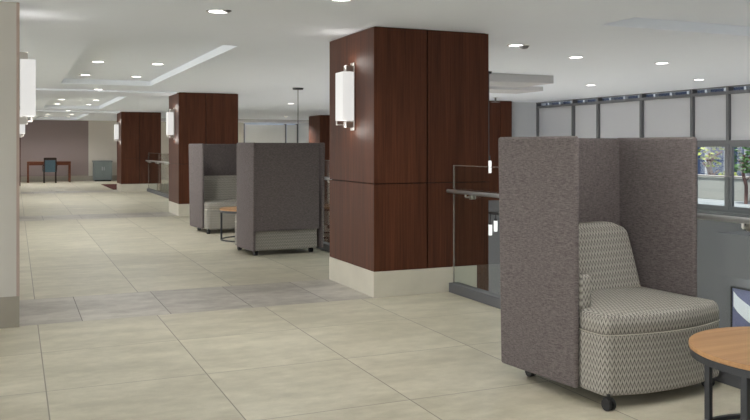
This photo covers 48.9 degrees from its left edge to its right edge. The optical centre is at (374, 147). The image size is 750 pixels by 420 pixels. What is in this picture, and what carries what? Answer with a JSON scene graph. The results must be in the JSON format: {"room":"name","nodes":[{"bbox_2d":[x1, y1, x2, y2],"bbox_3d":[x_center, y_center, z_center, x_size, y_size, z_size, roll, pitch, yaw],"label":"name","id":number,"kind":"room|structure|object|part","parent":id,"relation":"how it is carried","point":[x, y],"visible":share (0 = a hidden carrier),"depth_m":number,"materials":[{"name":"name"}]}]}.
{"room":"lobby lounge","nodes":[
{"label":"lobby lounge","id":0,"kind":"room"},
{"bbox_2d":[0,1,15,296],"bbox_3d":[-3.329,0.013,6.250,1.150,2.126,1.100,0,0,-24],"label":"wall pillar","id":1,"kind":"structure","parent":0,"point":[7,9],"depth_m":5.94,"materials":[{"name":"grey paint"}]},
{"bbox_2d":[0,296,18,328],"bbox_3d":[-3.331,1.188,6.250,1.166,0.224,1.112,0,0,-24],"label":"baseboard","id":2,"kind":"structure","parent":1,"relation":"attached to","point":[9,306],"depth_m":5.95,"materials":[{"name":"beige stone"}]},
{"bbox_2d":[16,2,19,295],"bbox_3d":[-2.588,0.013,5.981,0.021,2.126,0.026,0,0,-24],"label":"trim","id":3,"kind":"structure","parent":1,"relation":"attached to","point":[17,3],"depth_m":5.97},
{"bbox_2d":[20,52,35,123],"bbox_3d":[-2.752,-0.465,6.502,0.140,0.620,0.230,0,0,-24],"label":"wall sconce","id":4,"kind":"object","parent":1,"relation":"attached to","point":[27,66],"visible":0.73,"depth_m":6.41,"materials":[{"name":"white glass"}]},
{"bbox_2d":[21,120,297,179],"bbox_3d":[-11.599,0.115,32.126,18.400,2.370,0.230,0,0,-24],"label":"wall","id":5,"kind":"structure","parent":0,"point":[63,140],"depth_m":32.01,"materials":[{"name":"beige paint"}]},
{"bbox_2d":[21,175,116,181],"bbox_3d":[-14.947,1.200,30.547,11.000,0.200,0.050,0,0,-24],"label":"baseboard","id":6,"kind":"structure","parent":5,"relation":"attached to","point":[114,177],"depth_m":31.77,"materials":[{"name":"beige stone"}]},
{"bbox_2d":[244,123,297,142],"bbox_3d":[-4.454,-0.455,35.191,2.430,1.110,0.120,0,0,-24],"label":"window","id":7,"kind":"structure","parent":5,"relation":"in","point":[244,123],"depth_m":35.40,"materials":[{"name":"grey metal"}]},
{"bbox_2d":[245,124,284,142],"bbox_3d":[-4.661,-0.440,35.002,1.740,1.080,0.024,0,0,-24],"label":"roller shade","id":8,"kind":"object","parent":7,"relation":"attached to","point":[257,133],"visible":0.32,"depth_m":34.98,"materials":[{"name":"white fabric"}]},
{"bbox_2d":[287,125,296,142],"bbox_3d":[-3.583,-0.440,35.472,0.450,1.080,0.024,0,0,-24],"label":"roller shade","id":9,"kind":"object","parent":7,"relation":"attached to","point":[291,129],"visible":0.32,"depth_m":35.47,"materials":[{"name":"white fabric"}]},
{"bbox_2d":[0,180,739,419],"bbox_3d":[-3.616,1.450,13.805,18.400,0.300,40.200,0,0,-24],"label":"floor","id":10,"kind":"structure","parent":0,"point":[432,356],"depth_m":5.56,"materials":[{"name":"beige tile"}]},
{"bbox_2d":[20,138,20,193],"bbox_3d":[-10.680,0.125,23.391,1.153,2.350,1.106,0,0,-24],"label":"wood column","id":11,"kind":"structure","parent":10,"relation":"on","point":[20,138],"depth_m":23.12,"materials":[{"name":"red wood"}]},
{"bbox_2d":[27,161,70,182],"bbox_3d":[-12.215,0.910,30.903,1.520,0.780,0.620,0,0,-24],"label":"writing desk","id":12,"kind":"object","parent":10,"relation":"on","point":[68,163],"visible":0.94,"depth_m":30.64,"materials":[{"name":"orange wood"}]},
{"bbox_3d":[-12.776,0.930,30.375,0.060,0.739,0.060,0,0,-24],"label":"leg","id":13,"kind":"part","parent":12,"relation":"part of","materials":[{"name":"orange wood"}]},
{"bbox_3d":[-11.447,0.930,30.954,0.060,0.739,0.060,0,0,-24],"label":"leg","id":14,"kind":"part","parent":12,"relation":"part of","materials":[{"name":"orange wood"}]},
{"bbox_2d":[42,158,57,182],"bbox_3d":[-11.945,0.835,30.312,0.506,0.930,0.480,0,0,-24],"label":"desk chair","id":15,"kind":"object","parent":10,"relation":"on","point":[50,164],"visible":0.99,"depth_m":30.11,"materials":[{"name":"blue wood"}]},
{"bbox_2d":[45,160,54,171],"bbox_3d":[-11.861,0.681,30.120,0.356,0.438,0.060,0,0,-24],"label":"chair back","id":16,"kind":"object","parent":15,"relation":"on","point":[49,164],"depth_m":30.09,"materials":[{"name":"blue fabric"}]},
{"bbox_3d":[-11.677,0.840,30.200,0.040,0.920,0.040,0,0,-24],"label":"leg","id":17,"kind":"part","parent":15,"relation":"part of","materials":[{"name":"brown wood"}]},
{"bbox_2d":[92,160,112,180],"bbox_3d":[-10.581,0.905,32.016,0.691,0.790,0.685,0,0,-24],"label":"storage cabinet","id":18,"kind":"object","parent":10,"relation":"on","point":[102,170],"visible":0.99,"depth_m":31.73,"materials":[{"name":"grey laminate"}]},
{"bbox_3d":[-10.603,0.905,31.660,0.316,0.650,0.019,0,0,-24],"label":"door","id":19,"kind":"part","parent":18,"relation":"part of","materials":[{"name":"blue laminate"}]},
{"bbox_3d":[-10.305,0.905,31.789,0.316,0.650,0.019,0,0,-24],"label":"door","id":20,"kind":"part","parent":18,"relation":"part of","materials":[{"name":"blue laminate"}]},
{"bbox_2d":[101,184,116,189],"bbox_3d":[-8.458,1.294,27.408,0.870,0.012,3.850,0,0,-24],"label":"floor mat","id":21,"kind":"object","parent":10,"relation":"on","point":[112,186],"visible":0.48,"depth_m":27.30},
{"bbox_2d":[146,153,168,198],"bbox_3d":[-5.109,0.730,20.741,0.136,1.140,8.190,0,0,-24],"label":"glass railing","id":22,"kind":"object","parent":10,"relation":"on","point":[153,191],"visible":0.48,"depth_m":22.56,"materials":[{"name":"silver metal"}]},
{"bbox_2d":[189,144,236,233],"bbox_3d":[-2.336,0.620,12.904,0.955,1.360,0.884,0,0,-28],"label":"chair","id":23,"kind":"object","parent":10,"relation":"on","point":[212,167],"visible":0.6,"depth_m":12.97,"materials":[{"name":"grey fabric"}]},
{"bbox_3d":[-2.770,0.590,12.820,0.057,1.300,0.602,0,0,-33],"label":"panel","id":24,"kind":"part","parent":23,"relation":"part of","materials":[{"name":"grey fabric"}]},
{"bbox_3d":[-2.301,1.087,12.889,0.840,0.306,0.800,0,0,-28],"label":"seat","id":25,"kind":"part","parent":23,"relation":"part of","materials":[{"name":"fabric"}]},
{"bbox_2d":[204,199,236,208],"bbox_3d":[-2.301,0.875,12.889,0.840,0.116,0.800,0,0,-28],"label":"seat cushion","id":26,"kind":"object","parent":23,"relation":"on","point":[208,203],"depth_m":12.50,"materials":[{"name":"fabric"}]},
{"bbox_3d":[-2.437,0.643,13.149,0.730,0.390,0.240,0,0,-28],"label":"backrest","id":27,"kind":"part","parent":23,"relation":"part of","materials":[{"name":"fabric"}]},
{"bbox_3d":[-2.502,0.471,13.273,0.844,1.057,0.036,0,0,-28],"label":"panel","id":28,"kind":"part","parent":23,"relation":"part of","materials":[{"name":"grey fabric"}]},
{"bbox_2d":[220,206,236,241],"bbox_3d":[-1.794,1.077,11.676,0.800,0.445,0.800,0,0,-24],"label":"side table","id":29,"kind":"object","parent":10,"relation":"on","point":[232,210],"visible":0.32,"depth_m":11.54,"materials":[{"name":"brown wood"}]},
{"bbox_3d":[-2.152,1.095,11.555,0.026,0.375,0.028,0,0,-19],"label":"leg","id":30,"kind":"part","parent":29,"relation":"part of","materials":[{"name":"black metal"}]},
{"bbox_2d":[235,142,324,255],"bbox_3d":[-1.235,0.620,10.374,0.955,1.360,0.884,0,0,-28],"label":"chair","id":31,"kind":"object","parent":10,"relation":"on","point":[280,186],"visible":1,"depth_m":10.01,"materials":[{"name":"grey fabric"}]},
{"bbox_3d":[-1.575,0.590,10.053,0.043,1.300,0.600,0,0,-29],"label":"panel","id":32,"kind":"part","parent":31,"relation":"part of","materials":[{"name":"grey fabric"}]},
{"bbox_3d":[-1.269,1.087,10.389,0.840,0.306,0.800,0,0,-28],"label":"seat","id":33,"kind":"part","parent":31,"relation":"part of","materials":[{"name":"fabric"}]},
{"bbox_3d":[-1.068,0.471,10.005,0.844,1.057,0.036,0,0,-28],"label":"panel","id":34,"kind":"part","parent":31,"relation":"part of","materials":[{"name":"grey fabric"}]},
{"bbox_3d":[-0.800,0.590,10.458,0.057,1.300,0.602,0,0,-33],"label":"panel","id":35,"kind":"part","parent":31,"relation":"part of","materials":[{"name":"grey fabric"}]},
{"bbox_2d":[315,177,331,251],"bbox_3d":[-1.390,0.730,12.206,0.136,1.140,8.190,0,0,-24],"label":"glass railing","id":36,"kind":"object","parent":10,"relation":"on","point":[326,246],"visible":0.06,"depth_m":10.33,"materials":[{"name":"silver metal"}]},
{"bbox_2d":[329,26,488,297],"bbox_3d":[0.297,1.775,7.863,1.153,5.650,1.106,0,0,-24],"label":"wood column","id":37,"kind":"structure","parent":10,"relation":"on","point":[421,132],"depth_m":7.38,"materials":[{"name":"red wood"}]},
{"bbox_2d":[335,63,354,130],"bbox_3d":[-0.271,-0.465,7.556,0.140,0.620,0.230,0,0,-24],"label":"wall sconce","id":38,"kind":"object","parent":37,"relation":"attached to","point":[345,80],"visible":1,"depth_m":7.46,"materials":[{"name":"white glass"}]},
{"bbox_3d":[-0.277,-0.465,7.532,0.110,0.440,0.190,0,0,-24],"label":"lamp shade","id":39,"kind":"part","parent":38,"relation":"part of","materials":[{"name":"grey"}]},
{"bbox_3d":[-0.204,-0.465,7.563,0.012,0.620,0.090,0,0,-24],"label":"plate","id":40,"kind":"part","parent":38,"relation":"part of","materials":[{"name":"silver metal"}]},
{"bbox_3d":[-0.220,-0.366,7.638,0.020,1.356,1.060,0,0,-24],"label":"panel","id":41,"kind":"part","parent":37,"relation":"part of","materials":[{"name":"red wood"}]},
{"bbox_3d":[-0.220,0.697,7.638,0.020,0.757,1.060,0,0,-24],"label":"panel","id":42,"kind":"part","parent":37,"relation":"part of","materials":[{"name":"red wood"}]},
{"bbox_3d":[0.222,-0.366,7.242,0.513,1.356,0.020,0,0,-24],"label":"panel","id":43,"kind":"part","parent":37,"relation":"part of","materials":[{"name":"red wood"}]},
{"bbox_3d":[0.222,0.697,7.242,0.513,0.757,0.020,0,0,-24],"label":"panel","id":44,"kind":"part","parent":37,"relation":"part of","materials":[{"name":"red wood"}]},
{"bbox_3d":[0.756,-0.366,7.474,0.623,1.356,0.020,0,0,-24],"label":"panel","id":45,"kind":"part","parent":37,"relation":"part of","materials":[{"name":"red wood"}]},
{"bbox_3d":[0.756,0.697,7.474,0.623,0.757,0.020,0,0,-24],"label":"panel","id":46,"kind":"part","parent":37,"relation":"part of","materials":[{"name":"red wood"}]},
{"bbox_2d":[446,189,749,388],"bbox_3d":[3.095,0.730,1.913,0.136,1.140,12.035,0,0,-24],"label":"glass railing","id":47,"kind":"object","parent":10,"relation":"on","point":[492,299],"visible":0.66,"depth_m":6.74,"materials":[{"name":"silver metal"}]},
{"bbox_3d":[3.052,0.388,1.883,0.032,0.033,12.015,0,0,-24],"label":"handrail","id":48,"kind":"part","parent":47,"relation":"part of","materials":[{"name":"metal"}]},
{"bbox_2d":[498,136,719,410],"bbox_3d":[1.323,0.620,4.584,0.955,1.360,0.884,0,0,-28],"label":"chair","id":49,"kind":"object","parent":10,"relation":"on","point":[598,236],"visible":0.92,"depth_m":4.52,"materials":[{"name":"grey fabric"}]},
{"bbox_3d":[0.888,0.590,4.500,0.057,1.300,0.602,0,0,-33],"label":"panel","id":50,"kind":"part","parent":49,"relation":"part of","materials":[{"name":"grey fabric"}]},
{"bbox_3d":[1.017,0.752,4.428,0.083,0.185,0.345,0,0,-28],"label":"armrest","id":51,"kind":"part","parent":49,"relation":"part of","materials":[{"name":"fabric"}]},
{"bbox_3d":[1.156,0.471,4.952,0.844,1.057,0.036,0,0,-28],"label":"panel","id":52,"kind":"part","parent":49,"relation":"part of","materials":[{"name":"grey fabric"}]},
{"bbox_3d":[1.153,1.246,4.084,0.040,0.048,0.034,0,0,-28],"label":"caster stem","id":53,"kind":"part","parent":49,"relation":"part of","materials":[{"name":"black plastic"}]},
{"bbox_3d":[1.221,0.643,4.828,0.730,0.390,0.240,0,0,-28],"label":"backrest","id":54,"kind":"part","parent":49,"relation":"part of","materials":[{"name":"fabric"}]},
{"bbox_2d":[579,286,718,334],"bbox_3d":[1.357,0.875,4.569,0.840,0.116,0.800,0,0,-28],"label":"seat cushion","id":55,"kind":"object","parent":49,"relation":"on","point":[611,310],"depth_m":4.27,"materials":[{"name":"fabric"}]},
{"bbox_3d":[1.357,1.087,4.569,0.840,0.306,0.800,0,0,-28],"label":"seat","id":56,"kind":"part","parent":49,"relation":"part of","materials":[{"name":"fabric"}]},
{"bbox_3d":[1.663,0.590,4.904,0.043,1.300,0.600,0,0,-29],"label":"panel","id":57,"kind":"part","parent":49,"relation":"part of","materials":[{"name":"grey fabric"}]},
{"bbox_2d":[689,327,749,419],"bbox_3d":[1.820,1.083,3.558,0.874,0.434,0.874,0,0,-24],"label":"side table","id":58,"kind":"object","parent":10,"relation":"on","point":[727,349],"visible":1,"depth_m":3.58,"materials":[{"name":"brown wood"}]},
{"bbox_3d":[1.573,1.100,3.892,0.028,0.364,0.026,0,0,-37],"label":"leg","id":59,"kind":"part","parent":58,"relation":"part of","materials":[{"name":"black metal"}]},
{"bbox_3d":[1.487,1.100,3.311,0.026,0.364,0.028,0,0,-37],"label":"leg","id":60,"kind":"part","parent":58,"relation":"part of","materials":[{"name":"black metal"}]},
{"bbox_3d":[-7.062,0.125,14.812,1.153,2.350,1.106,0,0,-24],"label":"wood column","id":61,"kind":"structure","parent":10,"relation":"on","visible":0},
{"bbox_2d":[20,124,24,137],"bbox_3d":[-6.447,-0.465,15.020,0.140,0.620,0.230,0,0,-24],"label":"wall sconce","id":62,"kind":"object","parent":61,"relation":"attached to","point":[22,126],"visible":0.2,"depth_m":14.93,"materials":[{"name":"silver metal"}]},
{"bbox_2d":[0,0,749,122],"bbox_3d":[-3.633,-1.220,13.907,18.450,0.340,40.400,0,0,-24],"label":"ceiling","id":63,"kind":"structure","parent":0,"point":[259,51],"depth_m":8.41,"materials":[{"name":"paint"}]},
{"bbox_2d":[36,110,119,113],"bbox_3d":[-12.196,-1.045,22.731,9.800,0.050,1.200,0,0,-24],"label":"trim","id":64,"kind":"structure","parent":63,"relation":"attached to","point":[37,111],"depth_m":24.04,"materials":[{"name":"paint"}]},
{"bbox_2d":[36,88,176,96],"bbox_3d":[-8.477,-1.045,14.196,9.800,0.050,1.200,0,0,-24],"label":"trim","id":65,"kind":"structure","parent":63,"relation":"attached to","point":[38,90],"depth_m":15.45,"materials":[{"name":"paint"}]},
{"bbox_2d":[206,9,229,13],"bbox_3d":[-1.206,-1.047,6.347,0.184,0.006,0.184,0,0,-24],"label":"recessed light","id":66,"kind":"object","parent":63,"relation":"in","point":[216,11],"visible":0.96,"depth_m":6.34,"materials":[{"name":"grey"}]},
{"bbox_2d":[489,71,491,172],"bbox_3d":[1.575,-0.349,11.406,0.080,1.403,0.080,0,0,-24],"label":"pendant lamp","id":67,"kind":"object","parent":63,"relation":"hanging from","point":[490,72],"visible":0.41,"depth_m":11.38,"materials":[{"name":"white glass"}]},
{"bbox_2d":[489,211,498,234],"bbox_3d":[1.554,0.131,12.705,0.280,2.362,1.520,0,0,-24],"label":"chandelier","id":68,"kind":"object","parent":63,"relation":"hanging from","point":[490,212],"visible":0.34,"depth_m":12.18,"materials":[{"name":"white glass"}]},
{"bbox_2d":[507,44,524,46],"bbox_3d":[1.444,-1.047,8.451,0.184,0.006,0.184,0,0,-24],"label":"recessed light","id":69,"kind":"object","parent":63,"relation":"in","point":[510,45],"visible":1,"depth_m":8.46,"materials":[{"name":"grey"}]},
{"bbox_2d":[489,73,552,93],"bbox_3d":[1.333,-1.002,12.962,3.900,0.135,2.700,0,0,-24],"label":"trim","id":70,"kind":"structure","parent":63,"relation":"attached to","point":[498,82],"depth_m":12.02,"materials":[{"name":"grey paint"}]},
{"bbox_2d":[519,45,529,48],"bbox_3d":[1.534,-1.033,8.493,0.116,0.034,0.116,0,0,-24],"label":"smoke detector","id":71,"kind":"object","parent":63,"relation":"attached to","point":[520,46],"visible":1,"depth_m":8.46,"materials":[{"name":"plastic"}]},
{"bbox_2d":[298,103,749,327],"bbox_3d":[4.750,1.765,17.450,0.250,5.670,40.200,0,0,-24],"label":"wall","id":72,"kind":"structure","parent":0,"point":[713,286],"depth_m":14.46,"materials":[{"name":"paint"}]},
{"bbox_2d":[161,118,308,122],"bbox_3d":[-5.011,-1.010,30.650,7.300,0.120,0.400,0,0,-24],"label":"trim","id":73,"kind":"structure","parent":72,"relation":"attached to","point":[162,119],"depth_m":30.92,"materials":[{"name":"grey paint"}]},
{"bbox_2d":[512,102,535,136],"bbox_3d":[3.405,1.775,19.221,0.800,5.650,0.120,0,0,-24],"label":"trim","id":74,"kind":"structure","parent":72,"relation":"attached to","point":[523,113],"depth_m":19.17,"materials":[{"name":"grey paint"}]},
{"bbox_2d":[536,103,570,135],"bbox_3d":[4.062,0.043,18.715,0.200,2.205,1.388,0,0,-24],"label":"window","id":75,"kind":"structure","parent":72,"relation":"in","point":[538,105],"depth_m":19.30,"materials":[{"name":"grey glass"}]},
{"bbox_2d":[539,106,570,135],"bbox_3d":[4.104,-0.519,18.718,0.020,0.787,1.296,0,0,-24],"label":"roller shade","id":76,"kind":"object","parent":75,"relation":"attached to","point":[554,121],"visible":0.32,"depth_m":18.73,"materials":[{"name":"white fabric"}]},
{"bbox_2d":[571,100,595,135],"bbox_3d":[4.502,0.043,17.706,0.200,2.205,0.868,0,0,-24],"label":"window","id":77,"kind":"structure","parent":72,"relation":"in","point":[574,103],"depth_m":18.06,"materials":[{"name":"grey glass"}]},
{"bbox_2d":[575,104,595,137],"bbox_3d":[4.544,-0.519,17.710,0.020,0.787,0.776,0,0,-24],"label":"roller shade","id":78,"kind":"object","parent":77,"relation":"attached to","point":[585,115],"visible":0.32,"depth_m":17.74,"materials":[{"name":"white fabric"}]},
{"bbox_2d":[596,98,638,137],"bbox_3d":[4.931,0.043,16.721,0.200,2.205,1.338,0,0,-24],"label":"window","id":79,"kind":"structure","parent":72,"relation":"in","point":[599,101],"depth_m":17.28,"materials":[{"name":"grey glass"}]},
{"bbox_2d":[600,101,638,137],"bbox_3d":[4.973,-0.519,16.724,0.020,0.787,1.246,0,0,-24],"label":"roller shade","id":80,"kind":"object","parent":79,"relation":"attached to","point":[617,120],"visible":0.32,"depth_m":16.74,"materials":[{"name":"white fabric"}]},
{"bbox_2d":[538,84,749,102],"bbox_3d":[8.271,-1.054,9.168,0.150,0.032,22.200,0,0,-24],"label":"trim","id":81,"kind":"structure","parent":72,"relation":"attached to","point":[747,84],"depth_m":15.86,"materials":[{"name":"grey metal"}]},
{"bbox_2d":[639,94,689,137],"bbox_3d":[5.456,0.043,15.515,0.200,2.205,1.348,0,0,-24],"label":"window","id":82,"kind":"structure","parent":72,"relation":"in","point":[642,97],"depth_m":16.08,"materials":[{"name":"grey metal"}]},
{"bbox_2d":[644,97,689,137],"bbox_3d":[5.498,-0.519,15.519,0.020,0.787,1.256,0,0,-24],"label":"roller shade","id":83,"kind":"object","parent":82,"relation":"attached to","point":[662,117],"visible":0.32,"depth_m":15.51,"materials":[{"name":"white fabric"}]},
{"bbox_2d":[690,90,725,213],"bbox_3d":[5.884,0.043,14.534,0.200,2.205,0.848,0,0,-24],"label":"window","id":84,"kind":"structure","parent":72,"relation":"in","point":[705,208],"depth_m":14.56,"materials":[{"name":"grey metal"}]},
{"bbox_2d":[695,95,725,139],"bbox_3d":[5.926,-0.519,14.538,0.020,0.787,0.756,0,0,-24],"label":"roller shade","id":85,"kind":"object","parent":84,"relation":"attached to","point":[710,111],"visible":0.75,"depth_m":14.55,"materials":[{"name":"white fabric"}]},
{"bbox_3d":[5.834,1.127,14.498,0.080,0.035,0.820,0,0,-24],"label":"sill","id":86,"kind":"part","parent":84,"relation":"part of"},
{"bbox_2d":[716,231,749,279],"bbox_3d":[7.355,1.745,10.432,0.580,0.690,7.250,0,0,-24],"label":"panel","id":87,"kind":"structure","parent":72,"relation":"attached to","point":[732,247],"depth_m":13.33,"materials":[{"name":"paint"}]},
{"bbox_2d":[724,87,749,216],"bbox_3d":[6.317,0.043,13.540,0.200,2.205,1.378,0,0,-24],"label":"window","id":88,"kind":"structure","parent":72,"relation":"in","point":[730,144],"depth_m":14.10,"materials":[{"name":"grey metal"}]},
{"bbox_3d":[6.268,1.127,13.503,0.080,0.035,1.350,0,0,-24],"label":"sill","id":89,"kind":"part","parent":88,"relation":"part of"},
{"bbox_2d":[731,93,749,139],"bbox_3d":[6.359,-0.519,13.543,0.020,0.787,1.286,0,0,-24],"label":"roller shade","id":90,"kind":"object","parent":88,"relation":"attached to","point":[740,103],"visible":1,"depth_m":13.95,"materials":[{"name":"white fabric"}]},
{"bbox_2d":[730,286,749,326],"bbox_3d":[6.470,2.960,13.127,0.050,1.200,2.000,0,0,-24],"label":"framed print","id":91,"kind":"object","parent":72,"relation":"attached to","point":[739,297],"visible":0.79,"depth_m":13.88,"materials":[{"name":"blue paper"}]},
{"bbox_3d":[0.962,4.700,15.691,8.300,0.200,40.000,0,0,-24],"label":"floor","id":92,"kind":"structure","parent":0,"visible":0},
{"bbox_2d":[117,112,160,191],"bbox_3d":[-7.141,1.775,24.933,1.153,5.650,1.106,0,0,-24],"label":"wood column","id":93,"kind":"structure","parent":92,"relation":"on","point":[139,139],"depth_m":24.43,"materials":[{"name":"red wood"}]},
{"bbox_2d":[114,122,118,140],"bbox_3d":[-7.709,-0.465,24.626,0.140,0.620,0.230,0,0,-24],"label":"wall sconce","id":94,"kind":"object","parent":93,"relation":"attached to","point":[116,126],"visible":1,"depth_m":24.52,"materials":[{"name":"white glass"}]},
{"bbox_3d":[-7.658,-0.366,24.708,0.020,1.356,1.060,0,0,-24],"label":"panel","id":95,"kind":"part","parent":93,"relation":"part of","materials":[{"name":"red wood"}]},
{"bbox_3d":[-7.658,0.697,24.708,0.020,0.757,1.060,0,0,-24],"label":"panel","id":96,"kind":"part","parent":93,"relation":"part of","materials":[{"name":"red wood"}]},
{"bbox_3d":[-7.216,-0.366,24.311,0.513,1.356,0.020,0,0,-24],"label":"panel","id":97,"kind":"part","parent":93,"relation":"part of","materials":[{"name":"red wood"}]},
{"bbox_3d":[-7.216,0.697,24.311,0.513,0.757,0.020,0,0,-24],"label":"panel","id":98,"kind":"part","parent":93,"relation":"part of","materials":[{"name":"red wood"}]},
{"bbox_3d":[-6.683,-0.366,24.544,0.623,1.356,0.020,0,0,-24],"label":"panel","id":99,"kind":"part","parent":93,"relation":"part of","materials":[{"name":"red wood"}]},
{"bbox_3d":[-6.683,0.697,24.544,0.623,0.757,0.020,0,0,-24],"label":"panel","id":100,"kind":"part","parent":93,"relation":"part of","materials":[{"name":"red wood"}]},
{"bbox_2d":[169,92,237,215],"bbox_3d":[-3.422,1.775,16.398,1.153,5.650,1.106,0,0,-24],"label":"wood column","id":101,"kind":"structure","parent":92,"relation":"on","point":[200,118],"depth_m":15.87,"materials":[{"name":"red wood"}]},
{"bbox_2d":[166,108,174,139],"bbox_3d":[-3.990,-0.465,16.091,0.140,0.620,0.230,0,0,-24],"label":"wall sconce","id":102,"kind":"object","parent":101,"relation":"attached to","point":[170,116],"visible":1,"depth_m":15.99,"materials":[{"name":"white glass"}]},
{"bbox_3d":[-3.996,-0.465,16.066,0.110,0.440,0.190,0,0,-24],"label":"lamp shade","id":103,"kind":"part","parent":102,"relation":"part of","materials":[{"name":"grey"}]},
{"bbox_3d":[-3.923,-0.465,16.098,0.012,0.620,0.090,0,0,-24],"label":"plate","id":104,"kind":"part","parent":102,"relation":"part of","materials":[{"name":"silver metal"}]},
{"bbox_3d":[-3.939,-0.366,16.173,0.020,1.356,1.060,0,0,-24],"label":"panel","id":105,"kind":"part","parent":101,"relation":"part of","materials":[{"name":"red wood"}]},
{"bbox_3d":[-3.939,0.697,16.173,0.020,0.757,1.060,0,0,-24],"label":"panel","id":106,"kind":"part","parent":101,"relation":"part of","materials":[{"name":"red wood"}]},
{"bbox_3d":[-3.497,0.697,15.777,0.513,0.757,0.020,0,0,-24],"label":"panel","id":107,"kind":"part","parent":101,"relation":"part of","materials":[{"name":"red wood"}]},
{"bbox_3d":[-3.497,-0.366,15.777,0.513,1.356,0.020,0,0,-24],"label":"panel","id":108,"kind":"part","parent":101,"relation":"part of","materials":[{"name":"red wood"}]},
{"bbox_3d":[-2.963,-0.366,16.009,0.623,1.356,0.020,0,0,-24],"label":"panel","id":109,"kind":"part","parent":101,"relation":"part of","materials":[{"name":"red wood"}]},
{"bbox_2d":[309,115,329,242],"bbox_3d":[-1.452,1.775,27.412,1.200,5.650,1.100,0,0,-24],"label":"wood column","id":110,"kind":"structure","parent":92,"relation":"on","point":[319,125],"depth_m":26.77,"materials":[{"name":"red wood"}]},
{"bbox_3d":[-1.992,-0.366,27.177,0.020,1.356,1.060,0,0,-24],"label":"panel","id":111,"kind":"part","parent":110,"relation":"part of","materials":[{"name":"red wood"}]},
{"bbox_3d":[-1.551,-0.366,26.780,0.513,1.356,0.020,0,0,-24],"label":"panel","id":112,"kind":"part","parent":110,"relation":"part of","materials":[{"name":"red wood"}]},
{"bbox_3d":[-1.551,0.697,26.780,0.513,0.757,0.020,0,0,-24],"label":"panel","id":113,"kind":"part","parent":110,"relation":"part of","materials":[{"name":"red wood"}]},
{"bbox_2d":[486,100,511,294],"bbox_3d":[2.323,1.775,18.901,1.200,5.650,1.100,0,0,-24],"label":"wood column","id":114,"kind":"structure","parent":92,"relation":"on","point":[500,112],"depth_m":18.48,"materials":[{"name":"red wood"}]},
{"bbox_3d":[2.398,0.697,18.345,0.893,0.757,0.020,0,0,-24],"label":"panel","id":115,"kind":"part","parent":114,"relation":"part of","materials":[{"name":"red wood"}]},
{"bbox_3d":[2.398,-0.366,18.345,0.893,1.356,0.020,0,0,-24],"label":"panel","id":116,"kind":"part","parent":114,"relation":"part of","materials":[{"name":"red wood"}]},
{"bbox_3d":[2.954,-0.366,18.588,0.293,1.356,0.020,0,0,-24],"label":"panel","id":117,"kind":"part","parent":114,"relation":"part of","materials":[{"name":"red wood"}]},
{"label":"outside","id":118,"kind":"structure","parent":0,"visible":0},
{"bbox_2d":[698,198,749,207],"bbox_3d":[18.285,1.375,28.693,33.550,0.450,62.000,0,0,-24],"label":"ground","id":119,"kind":"structure","parent":118,"point":[700,200],"depth_m":17.25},
{"bbox_2d":[546,86,749,175],"bbox_3d":[13.217,-0.550,17.982,0.400,3.400,47.590,0,0,-24],"label":"building","id":120,"kind":"structure","parent":119,"relation":"on","point":[702,169],"depth_m":24.91,"materials":[{"name":"stone"}]},
{"bbox_2d":[698,147,723,174],"bbox_3d":[7.927,0.475,19.503,0.684,1.366,0.695,0,0,-24],"label":"tree","id":121,"kind":"object","parent":119,"relation":"on","point":[710,159],"visible":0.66,"depth_m":19.51,"materials":[{"name":"green plant"}]},
{"bbox_2d":[698,174,749,201],"bbox_3d":[7.563,0.885,18.567,0.360,0.530,36.000,0,0,-24],"label":"wall","id":122,"kind":"structure","parent":119,"relation":"on","point":[709,186],"depth_m":18.20,"materials":[{"name":"concrete"}]},
{"bbox_2d":[734,147,749,203],"bbox_3d":[7.533,0.462,16.752,0.801,1.386,0.861,0,0,-24],"label":"tree","id":123,"kind":"object","parent":119,"relation":"on","point":[743,161],"visible":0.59,"depth_m":16.75,"materials":[{"name":"green plant"}]}
]}

